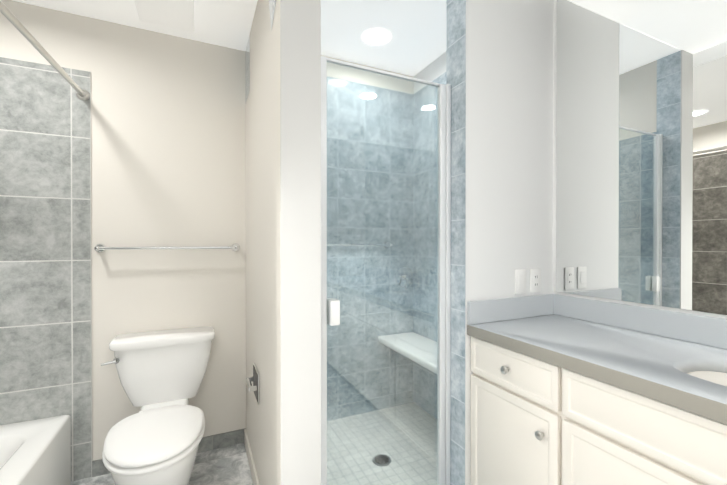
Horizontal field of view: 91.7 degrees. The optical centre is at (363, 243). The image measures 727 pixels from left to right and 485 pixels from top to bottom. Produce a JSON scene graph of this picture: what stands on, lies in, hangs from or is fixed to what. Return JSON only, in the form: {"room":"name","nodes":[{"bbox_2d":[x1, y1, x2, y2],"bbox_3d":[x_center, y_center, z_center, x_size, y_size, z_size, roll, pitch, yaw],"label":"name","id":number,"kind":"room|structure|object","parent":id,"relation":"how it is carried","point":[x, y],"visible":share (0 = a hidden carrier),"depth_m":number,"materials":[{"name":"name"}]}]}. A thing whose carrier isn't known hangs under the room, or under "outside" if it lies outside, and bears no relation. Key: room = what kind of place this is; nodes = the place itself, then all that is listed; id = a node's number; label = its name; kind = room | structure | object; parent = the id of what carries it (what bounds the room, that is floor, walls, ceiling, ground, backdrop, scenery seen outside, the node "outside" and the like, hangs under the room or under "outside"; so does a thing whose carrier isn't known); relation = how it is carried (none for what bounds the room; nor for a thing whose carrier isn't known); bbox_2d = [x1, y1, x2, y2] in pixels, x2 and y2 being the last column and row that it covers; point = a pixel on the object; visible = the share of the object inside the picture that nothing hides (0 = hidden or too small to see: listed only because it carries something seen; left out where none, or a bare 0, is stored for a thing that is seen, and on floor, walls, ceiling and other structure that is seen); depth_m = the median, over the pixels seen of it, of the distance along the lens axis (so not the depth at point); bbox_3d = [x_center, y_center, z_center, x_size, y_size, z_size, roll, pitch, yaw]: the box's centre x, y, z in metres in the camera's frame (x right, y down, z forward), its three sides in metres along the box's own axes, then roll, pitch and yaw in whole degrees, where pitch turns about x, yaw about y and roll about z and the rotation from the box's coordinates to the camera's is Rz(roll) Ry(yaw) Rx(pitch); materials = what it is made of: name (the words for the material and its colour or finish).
{"room":"bathroom","nodes":[
{"label":"bathroom","id":0,"kind":"room"},
{"bbox_2d":[13,0,256,50],"bbox_3d":[-1.140,-1.226,1.138,1.618,0.090,1.523,0,0,-25],"label":"ceiling","id":1,"kind":"structure","parent":0,"point":[226,23],"depth_m":1.83,"materials":[{"name":"white paint"}]},
{"bbox_2d":[134,0,194,31],"bbox_3d":[-0.975,-1.166,1.734,0.256,0.032,0.306,0,0,-25],"label":"ceiling vent","id":2,"kind":"object","parent":1,"relation":"in","point":[177,14],"visible":1,"depth_m":1.75,"materials":[{"name":"white"}]},
{"bbox_2d":[70,443,252,484],"bbox_3d":[-0.152,1.231,0.440,3.190,0.001,3.642,0,0,-25],"label":"floor","id":3,"kind":"structure","parent":0,"point":[228,465],"depth_m":1.91,"materials":[{"name":"tile"}]},
{"bbox_2d":[0,415,70,484],"bbox_3d":[-1.527,1.052,0.969,0.756,0.356,1.515,0,0,-25],"label":"bathtub","id":4,"kind":"object","parent":3,"relation":"on","point":[36,452],"visible":1,"depth_m":1.58,"materials":[{"name":"white ceramic"}]},
{"bbox_2d":[101,326,214,484],"bbox_3d":[-0.949,0.856,1.627,0.505,0.742,0.803,0,0,-25],"label":"toilet","id":5,"kind":"object","parent":3,"relation":"on","point":[156,439],"visible":1,"depth_m":1.68,"materials":[{"name":"white ceramic"}]},
{"bbox_2d":[467,334,726,484],"bbox_3d":[1.137,0.820,0.760,0.578,0.822,2.038,0,0,-25],"label":"bathroom vanity","id":6,"kind":"object","parent":3,"relation":"on","point":[568,390],"depth_m":1.14,"materials":[{"name":"white wood"}]},
{"bbox_2d":[467,314,726,417],"bbox_3d":[1.146,0.385,0.757,0.564,0.048,2.048,0,0,-25],"label":"countertop","id":7,"kind":"structure","parent":6,"relation":"on","point":[653,363],"depth_m":1.17,"materials":[{"name":"grey stone"}]},
{"bbox_2d":[687,362,726,381],"bbox_3d":[1.101,0.467,0.886,0.344,0.142,0.499,0,0,-25],"label":"sink","id":8,"kind":"object","parent":7,"relation":"in","point":[719,373],"depth_m":1.12,"materials":[{"name":"white ceramic"}]},
{"bbox_2d":[0,0,412,460],"bbox_3d":[-0.851,-0.026,2.184,3.500,2.500,0.120,0,0,-25],"label":"wall","id":9,"kind":"structure","parent":0,"point":[167,140],"depth_m":1.98,"materials":[{"name":"white paint"}]},
{"bbox_2d":[0,57,90,480],"bbox_3d":[-1.810,0.164,1.670,0.846,2.125,0.001,0,0,-25],"label":"wall tile","id":10,"kind":"structure","parent":9,"relation":"attached to","point":[45,302],"depth_m":1.77,"materials":[{"name":"grey tile"}]},
{"bbox_2d":[0,0,89,100],"bbox_3d":[-1.170,-0.771,1.126,0.135,0.060,1.516,0,0,-25],"label":"curtain rod","id":11,"kind":"object","parent":10,"relation":"attached to","point":[81,94],"visible":1,"depth_m":1.39,"materials":[{"name":"silver metal"}]},
{"bbox_2d":[90,71,91,477],"bbox_3d":[-1.426,0.163,1.847,0.002,2.125,0.008,0,0,-25],"label":"trim","id":12,"kind":"structure","parent":9,"relation":"attached to","point":[91,274],"depth_m":1.85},
{"bbox_2d":[94,243,239,252],"bbox_3d":[-1.069,0.022,1.972,0.727,0.052,0.079,0,0,-25],"label":"towel bar","id":13,"kind":"object","parent":9,"relation":"attached to","point":[102,248],"visible":1,"depth_m":1.92,"materials":[{"name":"silver metal"}]},
{"bbox_2d":[92,428,245,476],"bbox_3d":[-1.075,1.182,2.015,0.772,0.085,0.008,0,0,-25],"label":"baseboard","id":14,"kind":"structure","parent":9,"relation":"attached to","point":[99,468],"depth_m":2.10,"materials":[{"name":"tile"}]},
{"bbox_2d":[245,0,280,484],"bbox_3d":[-0.443,-0.024,1.728,0.138,2.500,1.052,0,0,-25],"label":"wall","id":15,"kind":"structure","parent":0,"point":[263,245],"depth_m":1.55,"materials":[{"name":"white paint"}]},
{"bbox_2d":[245,32,249,103],"bbox_3d":[-0.682,-1.020,2.068,0.001,0.330,0.222,0,0,-25],"label":"wall tile","id":16,"kind":"structure","parent":15,"relation":"attached to","point":[247,70],"depth_m":2.06,"materials":[{"name":"beige paint"}]},
{"bbox_2d":[244,429,259,484],"bbox_3d":[-0.507,1.184,1.692,0.012,0.085,1.055,0,0,-25],"label":"baseboard","id":17,"kind":"structure","parent":15,"relation":"attached to","point":[254,475],"depth_m":1.90,"materials":[{"name":"white paint"}]},
{"bbox_2d":[245,363,258,404],"bbox_3d":[-0.553,0.691,1.744,0.047,0.150,0.170,0,0,-25],"label":"paper holder","id":18,"kind":"object","parent":15,"relation":"attached to","point":[254,378],"visible":1,"depth_m":1.71,"materials":[{"name":"silver metal"}]},
{"bbox_2d":[269,0,275,29],"bbox_3d":[-0.356,-1.007,1.369,0.001,0.350,0.282,0,0,-25],"label":"wall tile","id":19,"kind":"structure","parent":15,"relation":"attached to","point":[272,4],"depth_m":1.38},
{"bbox_2d":[280,0,320,484],"bbox_3d":[-0.221,-0.021,1.248,0.144,2.500,0.006,0,0,-25],"label":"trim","id":20,"kind":"structure","parent":15,"relation":"attached to","point":[300,113],"depth_m":1.24,"materials":[{"name":"white paint"}]},
{"bbox_2d":[327,76,412,420],"bbox_3d":[-0.110,0.043,2.461,1.084,2.360,0.001,0,0,-25],"label":"tiled wall","id":21,"kind":"structure","parent":0,"point":[369,211],"depth_m":2.53,"materials":[{"name":"grey tile"}]},
{"bbox_2d":[327,241,392,247],"bbox_3d":[-0.088,0.008,2.430,0.662,0.052,0.071,0,0,-25],"label":"towel bar","id":22,"kind":"object","parent":21,"relation":"attached to","point":[388,244],"depth_m":2.44,"materials":[{"name":"silver metal"}]},
{"bbox_2d":[395,267,412,287],"bbox_3d":[0.319,0.253,2.623,0.150,0.162,0.068,0,0,-25],"label":"shower valve","id":23,"kind":"object","parent":21,"relation":"attached to","point":[400,280],"depth_m":2.63,"materials":[{"name":"silver metal"}]},
{"bbox_2d":[413,52,445,93],"bbox_3d":[0.647,-0.027,2.309,0.161,2.500,0.918,0,0,-25],"label":"wall","id":24,"kind":"structure","parent":0,"point":[433,70],"depth_m":2.47,"materials":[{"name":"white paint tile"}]},
{"bbox_2d":[378,332,436,373],"bbox_3d":[0.430,0.691,2.213,0.308,0.046,0.908,0,0,-25],"label":"shower bench","id":25,"kind":"object","parent":24,"relation":"attached to","point":[386,339],"depth_m":2.30,"materials":[{"name":"white stone"}]},
{"bbox_2d":[413,72,445,418],"bbox_3d":[0.572,0.044,2.274,0.001,2.360,0.918,0,0,-25],"label":"shower wall tile","id":26,"kind":"structure","parent":24,"relation":"attached to","point":[441,79],"depth_m":2.54,"materials":[{"name":"grey tile"}]},
{"bbox_2d":[465,0,553,484],"bbox_3d":[0.684,-0.024,1.746,0.570,2.500,0.134,0,0,-25],"label":"wall","id":27,"kind":"structure","parent":0,"point":[509,148],"depth_m":1.67,"materials":[{"name":"white paint"}]},
{"bbox_2d":[446,0,465,484],"bbox_3d":[0.423,-0.023,1.625,0.001,2.500,0.134,0,0,-25],"label":"wall tile","id":28,"kind":"object","parent":27,"relation":"attached to","point":[456,44],"depth_m":1.61,"materials":[{"name":"grey tile"}]},
{"bbox_2d":[467,294,554,325],"bbox_3d":[0.710,0.305,1.673,0.543,0.101,0.018,0,0,-25],"label":"backsplash","id":29,"kind":"structure","parent":27,"relation":"attached to","point":[490,310],"depth_m":1.65,"materials":[{"name":"grey stone"}]},
{"bbox_2d":[515,269,525,293],"bbox_3d":[0.759,0.181,1.702,0.072,0.116,0.008,0,0,-25],"label":"switch plate","id":30,"kind":"object","parent":27,"relation":"attached to","point":[520,281],"visible":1,"depth_m":1.70,"materials":[{"name":"white plastic"}]},
{"bbox_2d":[530,269,540,292],"bbox_3d":[0.852,0.181,1.745,0.072,0.116,0.008,0,0,-25],"label":"outlet","id":31,"kind":"object","parent":27,"relation":"attached to","point":[535,280],"visible":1,"depth_m":1.74,"materials":[{"name":"white plastic"}]},
{"bbox_2d":[553,0,726,318],"bbox_3d":[1.380,-0.021,1.092,0.140,2.500,3.743,0,0,-25],"label":"wall","id":32,"kind":"structure","parent":0,"point":[554,202],"depth_m":1.79,"materials":[{"name":"white paint"}]},
{"bbox_2d":[555,294,726,349],"bbox_3d":[1.393,0.309,0.871,0.019,0.101,2.048,0,0,-25],"label":"backsplash","id":33,"kind":"structure","parent":32,"relation":"attached to","point":[712,331],"depth_m":1.40,"materials":[{"name":"grey stone"}]},
{"bbox_2d":[556,0,726,314],"bbox_3d":[1.404,-0.510,0.862,0.004,1.511,2.030,0,0,-25],"label":"vanity mirror","id":34,"kind":"object","parent":32,"relation":"attached to","point":[641,151],"visible":1,"depth_m":1.43,"materials":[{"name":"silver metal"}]},
{"bbox_3d":[-0.057,-1.318,0.472,3.500,0.100,4.043,0,0,-25],"label":"ceiling","id":35,"kind":"structure","parent":0,"visible":0},
{"bbox_2d":[321,0,445,75],"bbox_3d":[0.111,-1.273,1.979,1.084,0.002,1.052,0,0,-25],"label":"ceiling","id":36,"kind":"structure","parent":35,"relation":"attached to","point":[415,45],"depth_m":2.11,"materials":[{"name":"white paint"}]},
{"bbox_2d":[361,27,391,45],"bbox_3d":[0.081,-1.270,2.167,0.194,0.008,0.194,0,0,-25],"label":"recessed light","id":37,"kind":"object","parent":36,"relation":"attached to","point":[376,36],"visible":1,"depth_m":2.16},
{"bbox_3d":[0.083,1.218,2.052,1.084,0.014,0.918,0,0,-25],"label":"shower floor","id":38,"kind":"structure","parent":0,"visible":0},
{"bbox_2d":[327,402,436,484],"bbox_3d":[0.083,1.209,2.052,1.080,0.001,0.914,0,0,-25],"label":"floor","id":39,"kind":"structure","parent":38,"relation":"on","point":[366,441],"depth_m":2.09,"materials":[{"name":"tile"}]},
{"bbox_2d":[372,454,390,465],"bbox_3d":[0.102,1.207,1.968,0.104,0.005,0.104,0,0,-25],"label":"shower drain","id":40,"kind":"object","parent":39,"relation":"on","point":[380,460],"depth_m":1.96,"materials":[{"name":"silver metal"}]},
{"bbox_3d":[0.118,1.208,1.491,0.673,0.038,0.129,0,0,-25],"label":"curb","id":41,"kind":"object","parent":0,"visible":0},
{"bbox_2d":[321,56,450,484],"bbox_3d":[0.100,0.221,1.525,0.667,1.932,0.068,0,0,-25],"label":"shower door","id":42,"kind":"structure","parent":41,"relation":"on","point":[330,311],"depth_m":1.54,"materials":[{"name":"clear glass"}]}
]}

